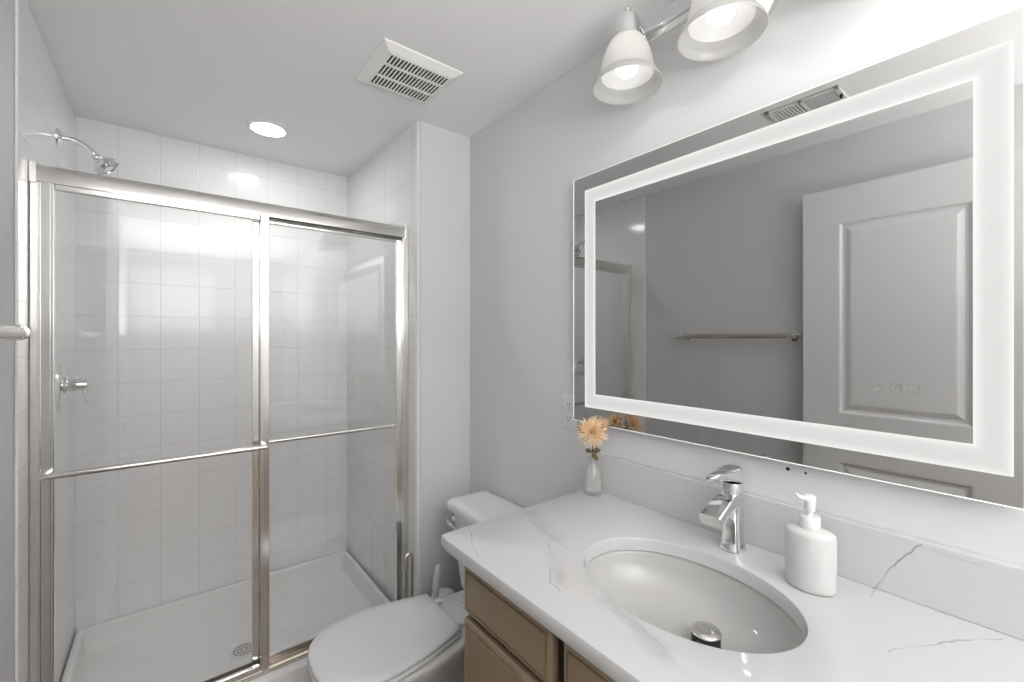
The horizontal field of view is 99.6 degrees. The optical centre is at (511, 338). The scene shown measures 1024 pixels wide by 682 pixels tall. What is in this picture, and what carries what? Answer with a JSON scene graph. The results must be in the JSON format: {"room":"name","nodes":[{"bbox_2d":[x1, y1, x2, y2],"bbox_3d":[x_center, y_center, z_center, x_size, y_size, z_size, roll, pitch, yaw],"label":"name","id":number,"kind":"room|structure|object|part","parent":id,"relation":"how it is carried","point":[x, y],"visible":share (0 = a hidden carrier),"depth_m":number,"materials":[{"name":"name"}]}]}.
{"room":"bathroom","nodes":[
{"label":"bathroom","id":0,"kind":"room"},
{"bbox_2d":[0,0,13,681],"bbox_3d":[-0.417,0.215,-0.063,0.120,2.250,4.820,0,0,-38],"label":"wall","id":1,"kind":"structure","parent":0,"point":[6,6],"depth_m":1.04,"materials":[{"name":"white paint"}]},
{"bbox_2d":[0,325,30,339],"bbox_3d":[-0.881,-0.012,0.677,0.072,0.052,0.659,0,0,-38],"label":"towel bar","id":2,"kind":"object","parent":1,"relation":"attached to","point":[7,332],"visible":1,"depth_m":0.87,"materials":[{"name":"silver metal"}]},
{"bbox_3d":[-1.056,-0.012,0.892,0.066,0.052,0.052,0,0,-38],"label":"post","id":3,"kind":"part","parent":2,"relation":"part of","materials":[{"name":"silver metal"}]},
{"bbox_2d":[14,0,74,681],"bbox_3d":[-1.522,0.215,1.432,0.007,2.250,0.865,0,0,-38],"label":"tiled wall","id":4,"kind":"structure","parent":1,"relation":"attached to","point":[42,105],"depth_m":1.30,"materials":[{"name":"white tile"}]},
{"bbox_2d":[57,364,88,411],"bbox_3d":[-1.564,0.175,1.549,0.072,0.166,0.110,0,0,-38],"label":"shower valve","id":5,"kind":"object","parent":4,"relation":"attached to","point":[64,384],"visible":1,"depth_m":1.52,"materials":[{"name":"silver metal"}]},
{"bbox_3d":[-1.588,0.175,1.530,0.010,0.166,0.110,0,0,-38],"label":"plate","id":6,"kind":"part","parent":5,"relation":"part of","materials":[{"name":"silver metal"}]},
{"bbox_3d":[-1.561,0.167,1.551,0.061,0.060,0.060,0,0,-38],"label":"stem","id":7,"kind":"part","parent":5,"relation":"part of","materials":[{"name":"silver metal"}]},
{"bbox_3d":[-1.544,0.194,1.564,0.021,0.073,0.021,0,0,-38],"label":"lever","id":8,"kind":"part","parent":5,"relation":"part of","materials":[{"name":"silver metal"}]},
{"bbox_2d":[56,128,118,174],"bbox_3d":[-1.492,-0.653,1.528,0.158,0.135,0.084,0,0,-38],"label":"showerhead","id":9,"kind":"object","parent":4,"relation":"attached to","point":[102,165],"visible":0.99,"depth_m":1.53,"materials":[{"name":"silver metal"}]},
{"bbox_3d":[-1.521,-0.676,1.512,0.093,0.047,0.017,0,0,-38],"label":"arm","id":10,"kind":"part","parent":9,"relation":"part of","materials":[{"name":"silver metal"}]},
{"bbox_2d":[27,0,675,176],"bbox_3d":[0.169,-0.950,0.402,1.616,0.080,4.820,0,0,-38],"label":"ceiling","id":11,"kind":"structure","parent":0,"point":[194,71],"depth_m":1.42,"materials":[{"name":"white paint"}]},
{"bbox_2d":[245,119,289,138],"bbox_3d":[-1.058,-0.907,1.879,0.172,0.006,0.172,0,0,-38],"label":"recessed light","id":12,"kind":"object","parent":11,"relation":"in","point":[263,127],"visible":1,"depth_m":1.87,"materials":[{"name":"white ceramic"}]},
{"bbox_2d":[355,38,462,105],"bbox_3d":[-0.359,-0.901,1.500,0.277,0.018,0.265,0,0,-38],"label":"exhaust fan","id":13,"kind":"object","parent":11,"relation":"attached to","point":[394,68],"visible":1,"depth_m":1.47,"materials":[{"name":"white plastic"}]},
{"bbox_2d":[369,54,448,102],"bbox_3d":[-0.356,-0.893,1.499,0.209,0.004,0.192,0,0,-38],"label":"grille","id":14,"kind":"object","parent":13,"relation":"attached to","point":[403,75],"depth_m":1.49,"materials":[{"name":"white plastic"}]},
{"bbox_2d":[420,121,469,596],"bbox_3d":[-0.561,0.215,2.213,0.270,2.250,0.850,0,0,-38],"label":"wall partition","id":15,"kind":"structure","parent":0,"point":[444,154],"depth_m":1.87,"materials":[{"name":"white paint"}]},
{"bbox_2d":[28,160,408,681],"bbox_3d":[-0.897,0.352,1.546,1.112,1.675,0.064,0,0,-38],"label":"shower door frame","id":16,"kind":"object","parent":15,"relation":"attached to","point":[37,173],"visible":0.77,"depth_m":1.33,"materials":[{"name":"silver metal"}]},
{"bbox_2d":[39,182,268,681],"bbox_3d":[-1.076,0.363,1.359,0.560,1.624,0.059,0,0,-38],"label":"sliding shower door","id":17,"kind":"structure","parent":16,"relation":"attached to","point":[48,476],"depth_m":1.21,"materials":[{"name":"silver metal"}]},
{"bbox_3d":[-1.088,-0.432,1.373,0.504,0.034,0.016,0,0,-38],"label":"rail","id":18,"kind":"part","parent":17,"relation":"part of","materials":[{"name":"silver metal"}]},
{"bbox_3d":[-1.088,1.163,1.373,0.504,0.024,0.016,0,0,-38],"label":"rail","id":19,"kind":"part","parent":17,"relation":"part of","materials":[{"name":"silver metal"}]},
{"bbox_2d":[252,219,399,665],"bbox_3d":[-0.715,0.363,1.733,0.568,1.624,0.059,0,0,-38],"label":"sliding shower door","id":20,"kind":"structure","parent":16,"relation":"attached to","point":[255,224],"depth_m":1.54,"materials":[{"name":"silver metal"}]},
{"bbox_3d":[-0.703,1.163,1.718,0.512,0.024,0.016,0,0,-38],"label":"rail","id":21,"kind":"part","parent":20,"relation":"part of","materials":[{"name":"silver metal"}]},
{"bbox_3d":[-0.703,-0.432,1.718,0.512,0.034,0.016,0,0,-38],"label":"rail","id":22,"kind":"part","parent":20,"relation":"part of","materials":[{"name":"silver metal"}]},
{"bbox_2d":[347,121,419,601],"bbox_3d":[-0.660,0.215,2.133,0.011,2.250,0.838,0,0,-40],"label":"tiled wall","id":23,"kind":"structure","parent":15,"relation":"attached to","point":[385,189],"depth_m":2.10,"materials":[{"name":"white tile"}]},
{"bbox_2d":[470,0,1023,564],"bbox_3d":[0.755,0.215,0.866,0.121,2.250,4.820,0,0,-38],"label":"wall","id":24,"kind":"structure","parent":0,"point":[525,164],"depth_m":1.40,"materials":[{"name":"white paint"}]},
{"bbox_2d":[562,394,576,429],"bbox_3d":[0.194,0.249,1.470,0.009,0.115,0.070,0,0,-38],"label":"wall outlet","id":25,"kind":"object","parent":24,"relation":"attached to","point":[567,400],"visible":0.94,"depth_m":1.47,"materials":[{"name":"white plastic"}]},
{"bbox_2d":[565,401,571,409],"bbox_3d":[0.192,0.228,1.468,0.003,0.033,0.033,0,0,-38],"label":"receptacle","id":26,"kind":"object","parent":25,"relation":"attached to","point":[568,404],"depth_m":1.47,"materials":[{"name":"grey plastic"}]},
{"bbox_2d":[565,413,571,422],"bbox_3d":[0.192,0.271,1.468,0.003,0.033,0.033,0,0,-38],"label":"receptacle","id":27,"kind":"object","parent":25,"relation":"attached to","point":[568,416],"depth_m":1.47,"materials":[{"name":"grey plastic"}]},
{"bbox_2d":[592,0,777,104],"bbox_3d":[0.470,-0.765,0.953,0.220,0.213,0.671,0,0,-38],"label":"vanity light","id":28,"kind":"object","parent":24,"relation":"attached to","point":[713,29],"visible":1,"depth_m":1.05,"materials":[{"name":"white glass"}]},
{"bbox_3d":[0.301,-0.734,1.133,0.059,0.100,0.059,0,0,-38],"label":"bulb","id":29,"kind":"part","parent":28,"relation":"part of","materials":[{"name":"white glass"}]},
{"bbox_3d":[0.301,-0.724,1.133,0.179,0.132,0.179,0,0,-38],"label":"lamp shade","id":30,"kind":"part","parent":28,"relation":"part of","materials":[{"name":"white glass"}]},
{"bbox_3d":[0.335,-0.828,1.160,0.089,0.048,0.017,0,0,-38],"label":"arm","id":31,"kind":"part","parent":28,"relation":"part of","materials":[{"name":"silver metal"}]},
{"bbox_3d":[0.454,-0.734,0.941,0.059,0.100,0.059,0,0,-38],"label":"bulb","id":32,"kind":"part","parent":28,"relation":"part of","materials":[{"name":"white glass"}]},
{"bbox_3d":[0.454,-0.724,0.941,0.179,0.132,0.179,0,0,-38],"label":"lamp shade","id":33,"kind":"part","parent":28,"relation":"part of","materials":[{"name":"white glass"}]},
{"bbox_2d":[573,5,1023,509],"bbox_3d":[0.510,-0.125,1.054,0.031,0.783,0.955,0,0,-38],"label":"mirror","id":34,"kind":"object","parent":24,"relation":"attached to","point":[828,276],"visible":1,"depth_m":0.86,"materials":[{"name":"grey mirror"}]},
{"bbox_2d":[592,453,1023,640],"bbox_3d":[0.555,0.418,1.006,0.020,0.113,0.945,0,0,-38],"label":"backsplash","id":35,"kind":"structure","parent":24,"relation":"attached to","point":[982,590],"depth_m":0.82,"materials":[{"name":"white stone"}]},
{"bbox_3d":[0.169,1.380,0.402,1.616,0.080,4.820,0,0,-38],"label":"floor","id":36,"kind":"structure","parent":0,"visible":0},
{"bbox_2d":[61,550,389,681],"bbox_3d":[-1.115,1.265,1.803,1.086,0.150,0.787,0,0,-38],"label":"shower pan","id":37,"kind":"object","parent":36,"relation":"on","point":[199,637],"visible":0.74,"depth_m":1.90,"materials":[{"name":"white plastic"}]},
{"bbox_2d":[404,552,413,597],"bbox_3d":[-0.410,1.095,1.722,0.150,0.489,0.150,0,0,-38],"label":"stand","id":38,"kind":"object","parent":36,"relation":"on","point":[410,554],"visible":0.27,"depth_m":1.72,"materials":[{"name":"silver metal"}]},
{"bbox_2d":[307,490,522,681],"bbox_3d":[-0.275,0.989,1.451,0.749,0.703,0.426,0,0,-38],"label":"toilet","id":39,"kind":"object","parent":36,"relation":"on","point":[420,638],"visible":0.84,"depth_m":1.35,"materials":[{"name":"white ceramic"}]},
{"bbox_3d":[-0.401,0.951,1.351,0.427,0.016,0.342,0,0,-38],"label":"seat","id":40,"kind":"part","parent":39,"relation":"part of","materials":[{"name":"white plastic"}]},
{"bbox_3d":[-0.401,0.932,1.351,0.425,0.018,0.340,0,0,-38],"label":"lid","id":41,"kind":"part","parent":39,"relation":"part of","materials":[{"name":"white plastic"}]},
{"bbox_3d":[-0.320,1.151,1.416,0.602,0.379,0.330,0,0,-38],"label":"bowl","id":42,"kind":"part","parent":39,"relation":"part of","materials":[{"name":"white ceramic"}]},
{"bbox_3d":[-0.242,0.720,1.705,0.033,0.034,0.034,0,0,-38],"label":"flush handle","id":43,"kind":"part","parent":39,"relation":"part of","materials":[{"name":"silver metal"}]},
{"bbox_3d":[-0.053,0.825,1.627,0.170,0.298,0.400,0,0,-38],"label":"tank","id":44,"kind":"part","parent":39,"relation":"part of","materials":[{"name":"white ceramic"}]},
{"bbox_3d":[-0.060,0.657,1.622,0.201,0.041,0.426,0,0,-38],"label":"tank lid","id":45,"kind":"part","parent":39,"relation":"part of","materials":[{"name":"white ceramic"}]},
{"bbox_2d":[431,564,455,598],"bbox_3d":[-0.281,1.131,1.784,0.124,0.419,0.124,0,0,-38],"label":"toilet brush","id":46,"kind":"object","parent":36,"relation":"on","point":[438,593],"visible":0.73,"depth_m":1.75,"materials":[{"name":"white plastic"}]},
{"bbox_3d":[-0.307,0.988,1.758,0.033,0.133,0.029,0,0,-38],"label":"handle","id":47,"kind":"part","parent":46,"relation":"part of","materials":[{"name":"white plastic"}]},
{"bbox_2d":[465,566,614,681],"bbox_3d":[0.369,0.922,0.829,0.530,0.835,0.896,0,0,-38],"label":"vanity cabinet","id":48,"kind":"object","parent":36,"relation":"on","point":[504,643],"visible":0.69,"depth_m":0.88,"materials":[{"name":"beige paint"}]},
{"bbox_3d":[-0.016,0.747,0.903,0.018,0.186,0.295,0,0,-38],"label":"drawer","id":49,"kind":"part","parent":48,"relation":"part of","materials":[{"name":"beige paint"}]},
{"bbox_3d":[-0.016,0.583,0.903,0.018,0.109,0.295,0,0,-38],"label":"drawer","id":50,"kind":"part","parent":48,"relation":"part of","materials":[{"name":"beige paint"}]},
{"bbox_3d":[0.184,0.877,0.682,0.021,0.745,0.896,0,0,-38],"label":"frame","id":51,"kind":"part","parent":48,"relation":"part of","materials":[{"name":"beige paint"}]},
{"bbox_2d":[441,453,1023,681],"bbox_3d":[0.339,0.433,0.845,0.558,0.143,0.961,0,0,-38],"label":"countertop","id":52,"kind":"structure","parent":48,"relation":"on","point":[903,607],"depth_m":0.78,"materials":[{"name":"white stone"}]},
{"bbox_2d":[583,465,601,495],"bbox_3d":[0.247,0.419,1.324,0.057,0.112,0.057,0,0,-38],"label":"glass vase","id":53,"kind":"object","parent":52,"relation":"on","point":[597,465],"visible":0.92,"depth_m":1.32,"materials":[{"name":"clear glass"}]},
{"bbox_2d":[576,416,608,488],"bbox_3d":[0.226,0.343,1.258,0.096,0.239,0.123,0,0,-19],"label":"chrysanthemum","id":54,"kind":"object","parent":53,"relation":"in","point":[592,429],"visible":1,"depth_m":1.23,"materials":[{"name":"brown plant"}]},
{"bbox_3d":[0.239,0.366,1.283,0.006,0.193,0.086,0,0,9],"label":"stem","id":55,"kind":"part","parent":54,"relation":"part of","materials":[{"name":"brown"}]},
{"bbox_2d":[593,415,610,488],"bbox_3d":[0.266,0.345,1.291,0.046,0.233,0.075,0,0,-14],"label":"chrysanthemum","id":56,"kind":"object","parent":53,"relation":"in","point":[604,421],"visible":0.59,"depth_m":1.29,"materials":[{"name":"brown plant"}]},
{"bbox_3d":[0.257,0.360,1.305,0.006,0.202,0.044,0,0,-18],"label":"stem","id":57,"kind":"part","parent":56,"relation":"part of","materials":[{"name":"brown"}]},
{"bbox_2d":[585,550,804,653],"bbox_3d":[0.329,0.558,0.844,0.333,0.106,0.447,0,0,-38],"label":"sink","id":58,"kind":"object","parent":52,"relation":"in","point":[684,598],"visible":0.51,"depth_m":0.94,"materials":[{"name":"grey ceramic"}]},
{"bbox_2d":[699,464,746,554],"bbox_3d":[0.466,0.383,0.954,0.142,0.184,0.053,0,0,-38],"label":"faucet","id":59,"kind":"object","parent":52,"relation":"on","point":[724,511],"visible":1,"depth_m":0.96,"materials":[{"name":"silver metal"}]},
{"bbox_3d":[0.462,0.373,0.951,0.114,0.052,0.046,0,0,-38],"label":"spout","id":60,"kind":"part","parent":59,"relation":"part of","materials":[{"name":"silver metal"}]},
{"bbox_3d":[0.464,0.306,0.952,0.135,0.032,0.042,0,0,-38],"label":"lever","id":61,"kind":"part","parent":59,"relation":"part of","materials":[{"name":"silver metal"}]},
{"bbox_2d":[785,493,836,596],"bbox_3d":[0.566,0.383,0.823,0.057,0.184,0.082,0,0,-38],"label":"soap dispenser","id":62,"kind":"object","parent":52,"relation":"on","point":[810,549],"visible":1,"depth_m":0.81,"materials":[{"name":"white plastic"}]},
{"bbox_3d":[0.566,0.317,0.823,0.020,0.040,0.020,0,0,-38],"label":"pump stem","id":63,"kind":"part","parent":62,"relation":"part of","materials":[{"name":"white plastic"}]},
{"bbox_3d":[-1.294,0.215,2.246,1.376,2.250,0.112,0,0,-38],"label":"wall","id":64,"kind":"structure","parent":0,"visible":0},
{"bbox_2d":[75,116,346,633],"bbox_3d":[-1.362,0.150,2.116,1.106,2.120,0.008,0,0,-38],"label":"tiled wall","id":65,"kind":"structure","parent":64,"relation":"attached to","point":[163,295],"depth_m":2.02,"materials":[{"name":"white tile"}]}
]}

